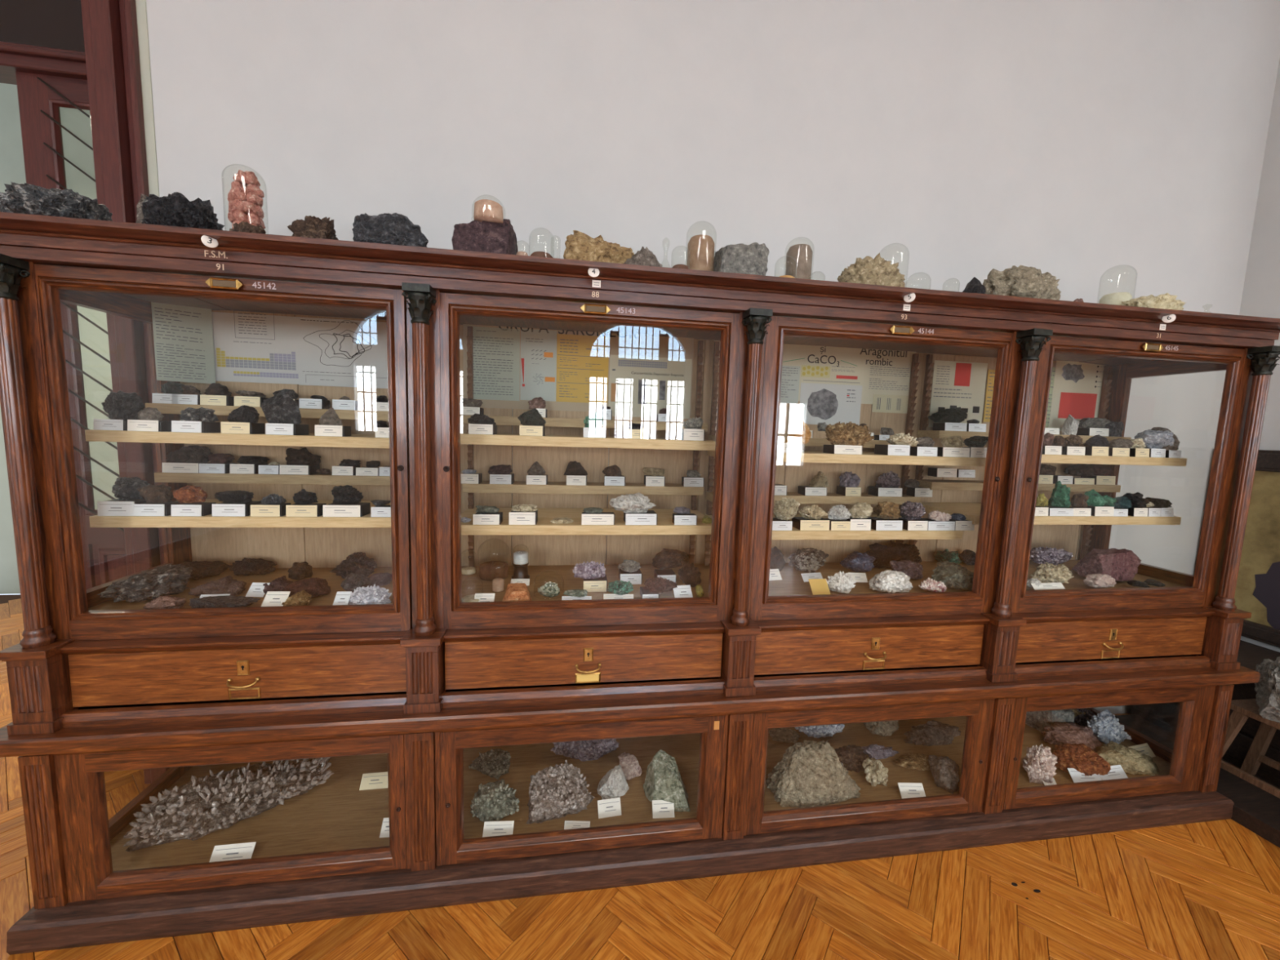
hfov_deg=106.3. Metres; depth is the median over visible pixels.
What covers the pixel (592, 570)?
specimen
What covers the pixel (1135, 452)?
stand
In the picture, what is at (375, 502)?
specimen
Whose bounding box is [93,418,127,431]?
stand
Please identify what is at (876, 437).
stand
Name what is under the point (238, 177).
pebble
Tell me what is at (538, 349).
paper sheet
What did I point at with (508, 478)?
stand
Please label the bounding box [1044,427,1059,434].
stand
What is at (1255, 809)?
baseboard
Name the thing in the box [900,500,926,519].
specimen
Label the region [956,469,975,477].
stand
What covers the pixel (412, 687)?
display cabinet
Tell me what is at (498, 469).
specimen
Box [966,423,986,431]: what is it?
stand
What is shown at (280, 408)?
specimen
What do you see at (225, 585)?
specimen
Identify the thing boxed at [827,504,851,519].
specimen
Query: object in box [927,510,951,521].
specimen
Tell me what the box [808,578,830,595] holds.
note card
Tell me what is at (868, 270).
specimen
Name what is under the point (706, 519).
specimen
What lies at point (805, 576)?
label card
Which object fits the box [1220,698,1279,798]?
wooden stool
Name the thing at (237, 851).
label card
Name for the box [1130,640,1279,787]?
wall
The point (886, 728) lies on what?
specimen
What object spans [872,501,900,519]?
specimen
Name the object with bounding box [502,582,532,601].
specimen
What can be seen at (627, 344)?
display board
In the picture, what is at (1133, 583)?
specimen
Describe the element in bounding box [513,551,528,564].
powder
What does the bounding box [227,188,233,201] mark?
pebble
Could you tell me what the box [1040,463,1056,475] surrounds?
specimen
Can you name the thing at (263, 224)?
pebble
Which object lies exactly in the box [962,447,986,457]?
stand
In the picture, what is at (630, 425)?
specimen
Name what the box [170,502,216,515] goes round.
stand
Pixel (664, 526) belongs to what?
shelf
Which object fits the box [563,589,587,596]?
specimen
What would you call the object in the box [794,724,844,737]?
specimen
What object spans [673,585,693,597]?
label card
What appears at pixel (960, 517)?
specimen
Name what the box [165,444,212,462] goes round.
specimen
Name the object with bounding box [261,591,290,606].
label card
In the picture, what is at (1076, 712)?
specimen
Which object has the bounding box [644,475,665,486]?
stand
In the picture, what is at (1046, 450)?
stand
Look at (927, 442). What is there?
specimen
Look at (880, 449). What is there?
stand
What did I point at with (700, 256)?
powder
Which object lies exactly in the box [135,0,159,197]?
trim
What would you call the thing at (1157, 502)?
specimen
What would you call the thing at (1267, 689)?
specimen
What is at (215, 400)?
stand
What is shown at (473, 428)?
stand
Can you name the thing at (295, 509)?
stand
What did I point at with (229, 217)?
pebble
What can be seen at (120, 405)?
specimen
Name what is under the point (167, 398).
stand
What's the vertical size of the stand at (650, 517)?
0.040 m
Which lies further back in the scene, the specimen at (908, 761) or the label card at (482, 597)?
the specimen at (908, 761)
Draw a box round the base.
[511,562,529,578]
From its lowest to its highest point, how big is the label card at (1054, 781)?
0.022 m
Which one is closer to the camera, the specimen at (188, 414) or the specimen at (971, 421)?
the specimen at (188, 414)
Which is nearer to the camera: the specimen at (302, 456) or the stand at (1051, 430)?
the specimen at (302, 456)
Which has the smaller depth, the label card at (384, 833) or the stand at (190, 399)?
the label card at (384, 833)
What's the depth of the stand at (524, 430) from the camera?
1.63 m
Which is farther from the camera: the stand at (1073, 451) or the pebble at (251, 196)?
the stand at (1073, 451)
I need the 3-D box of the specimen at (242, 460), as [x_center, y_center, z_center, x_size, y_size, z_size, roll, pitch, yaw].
[-1.428,-0.075,1.763,0.094,0.028,0.076,1,6,-12]
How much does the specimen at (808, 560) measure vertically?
0.104 m
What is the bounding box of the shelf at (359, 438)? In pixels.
[84,429,389,448]
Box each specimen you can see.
[0,181,112,221]
[97,564,192,602]
[101,390,144,420]
[111,476,151,500]
[123,757,333,851]
[136,194,147,223]
[137,407,164,420]
[137,484,173,503]
[141,191,224,230]
[142,595,186,608]
[160,381,184,394]
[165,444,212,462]
[173,484,207,503]
[178,407,218,422]
[180,560,228,580]
[181,385,201,395]
[188,575,246,596]
[189,595,260,608]
[204,382,231,396]
[208,453,235,463]
[214,490,253,502]
[226,404,259,422]
[226,557,276,575]
[229,221,266,234]
[235,390,266,397]
[235,455,270,463]
[260,390,301,424]
[260,493,286,504]
[262,575,293,593]
[268,461,279,465]
[272,388,298,399]
[281,590,311,606]
[284,447,320,465]
[284,577,330,598]
[287,215,337,239]
[287,561,312,580]
[293,488,318,503]
[310,395,327,399]
[315,468,329,474]
[318,407,342,425]
[328,551,377,578]
[331,484,363,504]
[338,395,350,399]
[338,458,361,466]
[340,573,370,592]
[347,584,391,604]
[351,213,428,247]
[365,460,380,466]
[368,572,392,586]
[370,499,391,506]
[376,395,388,402]
[376,420,388,427]
[451,218,517,254]
[460,398,483,407]
[461,516,471,522]
[462,469,476,473]
[467,413,496,425]
[468,748,511,779]
[470,778,519,822]
[475,505,499,513]
[479,560,507,580]
[488,464,512,474]
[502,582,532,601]
[511,504,537,511]
[517,408,546,426]
[525,760,595,823]
[527,461,545,475]
[528,396,546,408]
[537,581,559,597]
[550,517,573,524]
[550,738,618,761]
[563,230,634,263]
[563,461,587,475]
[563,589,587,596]
[572,560,605,578]
[582,506,603,513]
[583,411,604,427]
[596,763,629,799]
[599,405,610,409]
[602,464,622,476]
[607,579,633,595]
[608,492,656,512]
[617,559,640,572]
[617,751,642,779]
[623,246,662,266]
[626,422,644,429]
[642,466,665,475]
[642,576,677,593]
[643,749,690,812]
[652,548,689,569]
[658,408,668,413]
[673,506,690,514]
[678,560,701,587]
[682,417,702,429]
[686,470,701,477]
[694,584,704,597]
[701,515,711,523]
[713,242,768,275]
[765,739,861,808]
[768,727,799,742]
[769,546,786,571]
[773,497,799,520]
[783,414,811,443]
[787,547,828,573]
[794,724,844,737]
[798,504,827,519]
[808,471,828,487]
[817,422,826,431]
[824,570,855,593]
[825,422,874,445]
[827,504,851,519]
[834,744,867,772]
[837,253,905,287]
[839,471,860,487]
[839,551,875,572]
[848,502,873,518]
[861,743,899,759]
[862,720,898,736]
[862,757,888,786]
[865,540,921,568]
[868,569,912,593]
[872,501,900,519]
[875,471,901,487]
[879,426,893,435]
[886,432,918,445]
[889,560,924,579]
[893,752,929,770]
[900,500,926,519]
[903,720,961,746]
[904,479,919,488]
[915,436,934,447]
[918,577,946,592]
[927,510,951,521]
[927,755,959,794]
[928,407,968,422]
[930,560,973,590]
[933,548,961,564]
[940,435,964,447]
[951,513,966,520]
[958,549,975,564]
[962,276,986,293]
[963,435,988,447]
[966,418,979,423]
[982,265,1061,300]
[1022,743,1057,784]
[1025,709,1074,732]
[1026,577,1041,587]
[1029,546,1073,565]
[1029,561,1074,583]
[1035,493,1048,506]
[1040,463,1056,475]
[1040,721,1102,751]
[1043,432,1053,445]
[1048,480,1071,507]
[1051,435,1065,446]
[1051,742,1111,776]
[1061,414,1079,435]
[1063,463,1094,476]
[1064,434,1083,446]
[1070,493,1088,507]
[1071,548,1141,581]
[1071,708,1089,719]
[1074,298,1083,302]
[1074,707,1094,726]
[1078,417,1110,428]
[1083,434,1110,446]
[1083,573,1115,587]
[1084,488,1104,506]
[1086,709,1131,743]
[1092,464,1113,475]
[1096,741,1159,775]
[1098,421,1124,436]
[1102,494,1116,506]
[1107,438,1133,448]
[1112,496,1131,508]
[1120,293,1186,310]
[1122,492,1149,508]
[1126,580,1149,587]
[1129,437,1146,448]
[1133,430,1173,448]
[1143,578,1164,586]
[1145,497,1172,507]
[1146,502,1154,506]
[1147,426,1180,450]
[1254,656,1279,722]
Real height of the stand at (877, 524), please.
0.039 m
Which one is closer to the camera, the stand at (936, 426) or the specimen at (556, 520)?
the specimen at (556, 520)
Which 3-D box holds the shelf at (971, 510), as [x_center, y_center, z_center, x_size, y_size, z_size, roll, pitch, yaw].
[1.788,0.148,2.151,0.996,0.034,0.362,1,6,-9]
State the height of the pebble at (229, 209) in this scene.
0.036 m
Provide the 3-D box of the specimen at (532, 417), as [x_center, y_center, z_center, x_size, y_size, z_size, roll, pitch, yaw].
[-0.377,-0.219,1.671,0.098,0.063,0.071,1,6,-12]
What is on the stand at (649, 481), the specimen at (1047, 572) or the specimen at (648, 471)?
the specimen at (648, 471)
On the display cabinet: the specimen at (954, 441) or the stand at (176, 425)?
the stand at (176, 425)
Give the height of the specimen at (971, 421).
0.022 m
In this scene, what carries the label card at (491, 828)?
on the display cabinet
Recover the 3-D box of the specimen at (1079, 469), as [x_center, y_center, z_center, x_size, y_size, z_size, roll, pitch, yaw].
[2.109,-0.051,2.296,0.119,0.062,0.088,0,6,-18]
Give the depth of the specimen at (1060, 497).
1.99 m
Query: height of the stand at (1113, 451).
0.035 m
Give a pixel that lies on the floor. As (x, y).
(1208, 890)
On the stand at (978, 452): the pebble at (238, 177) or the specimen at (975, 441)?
the specimen at (975, 441)
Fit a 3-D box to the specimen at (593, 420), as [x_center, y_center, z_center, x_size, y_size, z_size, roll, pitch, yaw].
[-0.164,-0.214,1.706,0.073,0.059,0.054,2,6,5]
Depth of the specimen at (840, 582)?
1.79 m
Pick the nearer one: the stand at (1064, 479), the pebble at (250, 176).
the pebble at (250, 176)
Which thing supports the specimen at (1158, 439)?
on the stand at (1153, 452)
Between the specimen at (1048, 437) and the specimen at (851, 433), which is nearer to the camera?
the specimen at (851, 433)
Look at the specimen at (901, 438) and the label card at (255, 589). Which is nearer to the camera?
the label card at (255, 589)
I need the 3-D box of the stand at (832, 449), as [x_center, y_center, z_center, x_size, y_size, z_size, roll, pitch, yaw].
[0.780,-0.118,1.849,0.116,0.034,0.088,1,6,-9]
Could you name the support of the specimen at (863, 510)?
on the stand at (856, 524)
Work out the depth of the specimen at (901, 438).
1.85 m
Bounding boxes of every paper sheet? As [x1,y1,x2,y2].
[151,302,215,383]
[211,310,298,384]
[296,316,387,388]
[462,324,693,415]
[467,325,519,400]
[520,328,556,401]
[555,333,608,403]
[608,355,692,418]
[779,365,799,404]
[782,343,915,404]
[799,382,862,425]
[800,364,830,377]
[871,394,908,413]
[928,360,987,427]
[982,369,995,422]
[1044,367,1055,426]
[1048,360,1105,431]
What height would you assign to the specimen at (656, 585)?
0.043 m
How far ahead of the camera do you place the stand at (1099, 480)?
2.27 m
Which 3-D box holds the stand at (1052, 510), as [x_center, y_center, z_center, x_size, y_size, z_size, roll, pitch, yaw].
[1.723,0.128,1.999,0.118,0.032,0.072,1,6,-9]
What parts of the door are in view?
transom pane, guard rod, guard rod, guard rod, guard rod, frame, guard rod, guard rod, guard rod, guard rod, guard rod, guard rod, guard rod, guard rod, panel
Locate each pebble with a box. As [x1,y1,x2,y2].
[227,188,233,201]
[227,210,233,223]
[228,200,232,212]
[230,199,243,211]
[230,207,247,222]
[231,181,242,189]
[231,186,247,200]
[231,220,241,228]
[232,169,248,185]
[241,200,257,213]
[244,170,260,186]
[244,221,257,226]
[245,191,262,205]
[246,183,264,198]
[247,213,262,226]
[253,204,264,218]
[255,195,262,207]
[259,217,265,229]
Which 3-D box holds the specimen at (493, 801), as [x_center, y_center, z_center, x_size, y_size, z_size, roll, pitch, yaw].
[-0.519,1.142,1.716,0.170,0.095,0.147,0,6,-17]
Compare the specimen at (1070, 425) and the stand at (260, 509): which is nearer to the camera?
the stand at (260, 509)
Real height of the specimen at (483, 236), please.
0.162 m
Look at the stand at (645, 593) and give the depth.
1.64 m
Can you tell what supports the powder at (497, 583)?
in the glass dome
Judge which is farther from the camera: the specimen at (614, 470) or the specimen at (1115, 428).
the specimen at (1115, 428)
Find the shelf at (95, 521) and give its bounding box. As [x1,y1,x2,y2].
[88,498,391,527]
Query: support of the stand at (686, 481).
on the display cabinet
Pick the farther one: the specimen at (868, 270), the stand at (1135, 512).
the stand at (1135, 512)
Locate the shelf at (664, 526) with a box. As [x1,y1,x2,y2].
[461,507,711,534]
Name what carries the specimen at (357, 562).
on the display cabinet
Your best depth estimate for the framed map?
2.40 m
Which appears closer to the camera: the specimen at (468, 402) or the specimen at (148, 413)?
the specimen at (148, 413)
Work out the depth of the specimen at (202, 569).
1.72 m
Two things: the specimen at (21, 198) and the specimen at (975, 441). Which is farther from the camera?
the specimen at (975, 441)
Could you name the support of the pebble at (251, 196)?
on the pebble at (248, 206)
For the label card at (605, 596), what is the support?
on the display cabinet
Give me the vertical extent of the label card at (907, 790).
0.040 m
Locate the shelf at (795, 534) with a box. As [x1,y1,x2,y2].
[704,513,963,539]
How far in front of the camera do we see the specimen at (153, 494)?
1.50 m
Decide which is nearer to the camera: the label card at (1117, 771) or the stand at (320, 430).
the stand at (320, 430)
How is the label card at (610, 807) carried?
on the display cabinet
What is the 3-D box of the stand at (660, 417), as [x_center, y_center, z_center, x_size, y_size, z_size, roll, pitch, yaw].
[0.093,-0.250,1.933,0.049,0.031,0.053,1,6,-9]
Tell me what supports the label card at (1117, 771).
on the display cabinet
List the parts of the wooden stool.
leg, seat, leg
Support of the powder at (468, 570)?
on the display cabinet
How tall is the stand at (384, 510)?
0.033 m
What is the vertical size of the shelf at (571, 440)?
0.034 m
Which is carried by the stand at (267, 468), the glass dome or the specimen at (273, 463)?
the specimen at (273, 463)
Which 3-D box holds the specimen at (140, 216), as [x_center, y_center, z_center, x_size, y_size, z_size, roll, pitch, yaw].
[-1.511,-0.780,1.501,0.098,0.205,0.094,6,7,35]
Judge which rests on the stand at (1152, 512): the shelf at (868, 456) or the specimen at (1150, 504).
the specimen at (1150, 504)
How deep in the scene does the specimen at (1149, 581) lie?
1.95 m
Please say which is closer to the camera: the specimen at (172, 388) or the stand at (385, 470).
the specimen at (172, 388)
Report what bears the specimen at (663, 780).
on the display cabinet
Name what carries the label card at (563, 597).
on the display cabinet
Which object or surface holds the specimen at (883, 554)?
on the display cabinet
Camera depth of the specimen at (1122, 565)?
2.02 m
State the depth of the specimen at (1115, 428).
2.23 m
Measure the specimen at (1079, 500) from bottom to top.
0.056 m
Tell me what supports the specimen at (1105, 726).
on the display cabinet
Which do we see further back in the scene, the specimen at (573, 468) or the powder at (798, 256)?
the specimen at (573, 468)
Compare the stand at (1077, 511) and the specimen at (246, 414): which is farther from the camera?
the stand at (1077, 511)
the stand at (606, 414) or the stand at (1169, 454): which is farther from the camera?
the stand at (1169, 454)
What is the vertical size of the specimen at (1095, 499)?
0.108 m
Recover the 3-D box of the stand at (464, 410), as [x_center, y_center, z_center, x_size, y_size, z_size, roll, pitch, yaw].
[-0.640,-0.262,1.829,0.075,0.030,0.066,1,6,-9]
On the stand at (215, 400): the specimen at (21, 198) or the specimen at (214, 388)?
the specimen at (214, 388)
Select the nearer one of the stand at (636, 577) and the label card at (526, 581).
the label card at (526, 581)
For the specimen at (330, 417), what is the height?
0.060 m
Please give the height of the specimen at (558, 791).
0.161 m
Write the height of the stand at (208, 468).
0.034 m
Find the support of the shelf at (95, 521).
attached to the display cabinet
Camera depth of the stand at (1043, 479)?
2.22 m
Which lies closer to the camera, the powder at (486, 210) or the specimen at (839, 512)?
the powder at (486, 210)
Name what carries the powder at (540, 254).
on the display cabinet
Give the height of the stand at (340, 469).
0.034 m
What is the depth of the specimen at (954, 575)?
1.86 m
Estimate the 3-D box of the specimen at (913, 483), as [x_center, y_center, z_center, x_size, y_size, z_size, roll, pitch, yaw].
[1.227,0.013,2.168,0.067,0.038,0.059,1,6,-9]
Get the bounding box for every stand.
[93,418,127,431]
[97,498,146,515]
[127,419,171,431]
[133,501,180,515]
[151,393,177,404]
[162,462,209,473]
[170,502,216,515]
[171,394,199,404]
[171,420,220,432]
[199,462,237,473]
[200,395,234,405]
[212,501,261,516]
[221,422,265,434]
[229,462,267,474]
[234,395,266,406]
[250,502,290,516]
[257,464,284,474]
[265,422,309,435]
[279,464,319,475]
[285,503,326,516]
[298,398,329,408]
[315,425,351,436]
[322,502,370,516]
[332,399,362,410]
[332,465,359,475]
[355,466,379,475]
[370,505,391,516]
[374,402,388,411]
[375,427,389,437]
[378,466,390,475]
[460,406,484,414]
[460,473,481,484]
[468,423,497,435]
[472,511,502,524]
[489,473,514,484]
[508,509,537,524]
[519,425,545,435]
[526,474,547,484]
[536,408,547,417]
[566,475,586,484]
[581,511,614,524]
[583,427,606,438]
[583,575,607,591]
[601,408,612,419]
[604,475,625,485]
[618,568,642,584]
[623,510,657,524]
[625,429,648,439]
[640,586,659,598]
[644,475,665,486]
[653,568,676,582]
[656,413,670,422]
[671,513,697,524]
[680,428,704,440]
[681,476,704,486]
[772,517,792,530]
[774,484,787,495]
[777,442,802,453]
[791,516,830,530]
[797,485,826,495]
[822,444,862,454]
[825,518,850,530]
[835,485,861,496]
[846,517,871,530]
[866,516,902,530]
[867,486,902,496]
[873,435,889,440]
[874,444,910,455]
[898,517,928,530]
[906,487,933,497]
[909,446,937,456]
[920,518,955,530]
[927,467,957,477]
[932,422,967,431]
[932,446,969,457]
[949,519,974,530]
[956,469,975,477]
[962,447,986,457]
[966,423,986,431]
[1034,506,1048,515]
[1038,474,1053,484]
[1040,506,1073,515]
[1041,445,1062,454]
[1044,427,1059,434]
[1044,474,1072,484]
[1061,446,1085,455]
[1069,506,1091,515]
[1072,477,1094,484]
[1075,427,1108,436]
[1080,475,1115,484]
[1083,505,1114,516]
[1084,446,1108,456]
[1108,447,1129,456]
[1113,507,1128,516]
[1120,506,1147,516]
[1129,448,1149,457]
[1146,506,1160,516]
[1149,448,1165,457]
[1152,506,1173,516]
[1165,449,1181,457]
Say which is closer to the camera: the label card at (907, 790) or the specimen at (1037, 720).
the label card at (907, 790)
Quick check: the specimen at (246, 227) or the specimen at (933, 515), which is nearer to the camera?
the specimen at (246, 227)
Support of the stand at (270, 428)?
on the display cabinet
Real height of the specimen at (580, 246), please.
0.179 m
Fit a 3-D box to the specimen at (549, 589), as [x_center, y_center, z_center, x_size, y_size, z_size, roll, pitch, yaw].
[-0.318,0.377,1.673,0.078,0.046,0.066,1,6,-9]
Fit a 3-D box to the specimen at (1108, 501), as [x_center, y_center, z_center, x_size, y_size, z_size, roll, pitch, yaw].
[1.992,0.086,2.049,0.071,0.045,0.061,1,6,-9]
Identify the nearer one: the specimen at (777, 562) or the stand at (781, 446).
the stand at (781, 446)
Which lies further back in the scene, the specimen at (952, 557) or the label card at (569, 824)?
the specimen at (952, 557)
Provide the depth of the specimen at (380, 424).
1.59 m
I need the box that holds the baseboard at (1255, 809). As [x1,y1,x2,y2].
[1115,714,1279,847]
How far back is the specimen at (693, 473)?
2.00 m
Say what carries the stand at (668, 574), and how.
on the display cabinet
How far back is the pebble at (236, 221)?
1.37 m
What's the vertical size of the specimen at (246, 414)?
0.056 m
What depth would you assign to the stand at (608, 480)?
1.92 m
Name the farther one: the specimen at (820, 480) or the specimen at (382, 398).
the specimen at (820, 480)
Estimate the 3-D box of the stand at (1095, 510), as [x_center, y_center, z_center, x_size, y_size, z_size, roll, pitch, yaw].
[1.928,0.128,2.023,0.096,0.040,0.061,1,6,-9]
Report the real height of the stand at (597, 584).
0.040 m
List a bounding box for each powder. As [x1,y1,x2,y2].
[461,566,475,574]
[461,594,479,602]
[473,199,503,222]
[492,577,503,591]
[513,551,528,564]
[515,251,528,255]
[529,251,552,257]
[671,264,688,269]
[686,234,714,271]
[779,275,795,278]
[785,244,812,279]
[1098,292,1132,305]
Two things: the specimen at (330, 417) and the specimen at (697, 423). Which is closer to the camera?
the specimen at (330, 417)
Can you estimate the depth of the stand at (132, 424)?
1.46 m
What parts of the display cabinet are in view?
frame, glass door, name plate, door, drawer, drawer handle, door, drawer, drawer handle, glass door, name plate, drawer rail, cornice, sill, door, drawer, drawer handle, glass door, name plate, door, drawer, drawer handle, glass door, name plate, frame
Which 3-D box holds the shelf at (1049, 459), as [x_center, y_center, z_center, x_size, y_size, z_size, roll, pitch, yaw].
[1.836,-0.101,2.136,0.913,0.034,0.352,1,6,-9]
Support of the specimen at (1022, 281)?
on the display cabinet
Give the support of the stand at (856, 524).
on the display cabinet
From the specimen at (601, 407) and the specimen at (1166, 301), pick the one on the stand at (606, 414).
the specimen at (601, 407)
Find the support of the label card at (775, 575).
on the display cabinet
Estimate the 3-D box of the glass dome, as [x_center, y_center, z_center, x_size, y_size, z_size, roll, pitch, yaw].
[-1.153,-0.783,1.406,0.104,0.254,0.104,1,6,-9]
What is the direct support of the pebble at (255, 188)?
on the pebble at (258, 196)
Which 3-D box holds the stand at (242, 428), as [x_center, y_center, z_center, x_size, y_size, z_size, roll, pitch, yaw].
[-1.265,-0.166,1.532,0.084,0.036,0.073,1,6,-9]
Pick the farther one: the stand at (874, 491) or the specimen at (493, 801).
the stand at (874, 491)
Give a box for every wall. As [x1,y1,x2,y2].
[0,83,119,594]
[146,0,1279,714]
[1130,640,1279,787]
[1239,57,1279,652]
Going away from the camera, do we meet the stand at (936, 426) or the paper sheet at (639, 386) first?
the paper sheet at (639, 386)
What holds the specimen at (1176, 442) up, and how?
on the stand at (1169, 454)
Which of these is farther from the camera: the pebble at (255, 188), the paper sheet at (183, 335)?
the paper sheet at (183, 335)
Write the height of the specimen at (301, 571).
0.057 m
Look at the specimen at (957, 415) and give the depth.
2.11 m
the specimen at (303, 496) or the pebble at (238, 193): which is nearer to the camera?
the pebble at (238, 193)
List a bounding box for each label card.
[199,594,230,598]
[208,841,256,862]
[245,582,270,596]
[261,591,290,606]
[333,591,351,604]
[359,771,388,790]
[379,817,389,837]
[474,593,494,602]
[482,820,514,837]
[511,578,529,585]
[561,595,591,599]
[564,820,590,829]
[597,797,621,818]
[603,594,633,599]
[652,800,674,818]
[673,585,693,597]
[768,568,782,580]
[800,572,822,582]
[848,572,867,582]
[897,782,925,798]
[1031,582,1064,590]
[1042,777,1056,785]
[1067,768,1102,782]
[1100,764,1128,780]
[1128,742,1155,757]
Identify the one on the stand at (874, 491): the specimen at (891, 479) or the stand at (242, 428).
the specimen at (891, 479)
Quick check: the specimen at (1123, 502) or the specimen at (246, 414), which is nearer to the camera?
the specimen at (246, 414)
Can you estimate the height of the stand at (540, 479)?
0.036 m
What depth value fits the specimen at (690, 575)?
1.82 m
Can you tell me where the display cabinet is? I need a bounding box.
[0,212,1279,955]
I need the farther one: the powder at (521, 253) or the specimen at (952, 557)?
the specimen at (952, 557)
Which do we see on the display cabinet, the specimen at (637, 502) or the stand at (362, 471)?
the stand at (362, 471)
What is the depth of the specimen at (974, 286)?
1.68 m
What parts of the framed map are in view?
frame rail, frame rail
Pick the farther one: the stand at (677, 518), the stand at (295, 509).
the stand at (677, 518)
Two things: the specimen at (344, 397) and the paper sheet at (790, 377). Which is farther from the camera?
the paper sheet at (790, 377)
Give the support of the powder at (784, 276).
on the display cabinet
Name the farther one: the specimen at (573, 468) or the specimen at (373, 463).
the specimen at (573, 468)
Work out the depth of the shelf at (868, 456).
1.83 m
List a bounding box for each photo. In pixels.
[806,388,856,419]
[1057,363,1104,418]
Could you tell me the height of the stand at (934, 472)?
0.039 m
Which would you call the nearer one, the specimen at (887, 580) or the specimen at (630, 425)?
the specimen at (630, 425)
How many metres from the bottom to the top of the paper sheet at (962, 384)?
0.304 m
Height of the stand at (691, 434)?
0.041 m
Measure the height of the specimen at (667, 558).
0.070 m
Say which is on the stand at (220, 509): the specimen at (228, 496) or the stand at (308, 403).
the specimen at (228, 496)
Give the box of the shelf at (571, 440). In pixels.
[460,432,715,450]
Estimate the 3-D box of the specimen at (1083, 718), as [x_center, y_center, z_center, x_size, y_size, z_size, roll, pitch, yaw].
[2.195,1.164,2.380,0.121,0.083,0.097,0,6,-15]
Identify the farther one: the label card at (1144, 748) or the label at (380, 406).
the label card at (1144, 748)
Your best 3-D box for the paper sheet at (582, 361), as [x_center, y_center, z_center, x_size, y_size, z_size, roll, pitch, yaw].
[-0.234,-0.453,1.962,0.210,0.270,0.002,1,6,-9]
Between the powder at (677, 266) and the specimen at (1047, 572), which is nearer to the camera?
the powder at (677, 266)
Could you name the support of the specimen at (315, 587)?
on the display cabinet
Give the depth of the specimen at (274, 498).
1.56 m
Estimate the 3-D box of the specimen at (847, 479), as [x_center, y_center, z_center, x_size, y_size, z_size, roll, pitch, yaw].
[0.930,-0.004,2.120,0.097,0.067,0.077,-1,6,-21]
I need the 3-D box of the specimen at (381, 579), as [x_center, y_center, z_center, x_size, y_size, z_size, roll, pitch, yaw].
[-0.931,0.354,1.725,0.065,0.039,0.093,5,7,31]
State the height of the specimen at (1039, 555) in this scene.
0.082 m
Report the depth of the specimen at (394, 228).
1.42 m
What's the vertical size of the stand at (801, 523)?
0.039 m
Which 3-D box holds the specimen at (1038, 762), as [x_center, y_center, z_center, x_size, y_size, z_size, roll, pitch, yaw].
[1.640,1.154,1.970,0.110,0.154,0.107,5,7,27]
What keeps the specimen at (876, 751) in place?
on the display cabinet
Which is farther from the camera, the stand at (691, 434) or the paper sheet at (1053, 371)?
the paper sheet at (1053, 371)
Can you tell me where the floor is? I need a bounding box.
[0,594,1279,959]
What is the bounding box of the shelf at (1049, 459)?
[1040,453,1186,466]
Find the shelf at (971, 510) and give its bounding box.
[920,502,1181,524]
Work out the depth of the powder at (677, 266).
1.50 m
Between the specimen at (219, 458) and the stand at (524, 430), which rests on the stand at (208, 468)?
the specimen at (219, 458)
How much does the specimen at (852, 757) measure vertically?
0.066 m
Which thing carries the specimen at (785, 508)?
on the stand at (777, 524)
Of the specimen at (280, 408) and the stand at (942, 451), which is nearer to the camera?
the specimen at (280, 408)
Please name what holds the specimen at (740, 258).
on the display cabinet
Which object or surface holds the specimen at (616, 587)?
on the display cabinet
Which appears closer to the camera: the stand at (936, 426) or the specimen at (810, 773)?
the specimen at (810, 773)
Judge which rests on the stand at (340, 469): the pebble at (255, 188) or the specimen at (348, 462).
the specimen at (348, 462)
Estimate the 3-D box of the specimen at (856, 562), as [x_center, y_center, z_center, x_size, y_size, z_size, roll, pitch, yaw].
[0.950,0.352,2.084,0.143,0.080,0.121,-3,8,-38]
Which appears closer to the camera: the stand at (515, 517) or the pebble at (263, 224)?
the pebble at (263, 224)
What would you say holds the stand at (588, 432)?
on the display cabinet
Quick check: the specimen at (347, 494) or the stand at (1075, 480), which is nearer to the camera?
the specimen at (347, 494)
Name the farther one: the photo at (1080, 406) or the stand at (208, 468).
the photo at (1080, 406)
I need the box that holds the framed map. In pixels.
[1194,449,1279,647]
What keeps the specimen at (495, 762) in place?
on the display cabinet
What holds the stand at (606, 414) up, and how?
on the display cabinet
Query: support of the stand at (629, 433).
on the display cabinet
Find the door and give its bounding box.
[0,0,169,783]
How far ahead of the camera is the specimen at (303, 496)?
1.57 m
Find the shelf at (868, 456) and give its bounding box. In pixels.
[707,449,986,466]
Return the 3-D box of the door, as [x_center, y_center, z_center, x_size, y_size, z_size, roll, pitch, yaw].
[-2.639,-0.476,1.813,1.635,3.392,0.330,1,6,-9]
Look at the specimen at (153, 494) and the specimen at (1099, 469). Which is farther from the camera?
the specimen at (1099, 469)
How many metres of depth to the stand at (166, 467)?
1.69 m
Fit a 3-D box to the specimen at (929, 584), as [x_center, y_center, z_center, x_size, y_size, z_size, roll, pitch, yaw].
[1.119,0.399,1.838,0.096,0.050,0.074,4,6,22]
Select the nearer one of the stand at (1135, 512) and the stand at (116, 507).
the stand at (116, 507)
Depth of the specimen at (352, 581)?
1.61 m
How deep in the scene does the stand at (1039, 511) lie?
1.95 m
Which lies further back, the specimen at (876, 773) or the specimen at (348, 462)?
the specimen at (876, 773)

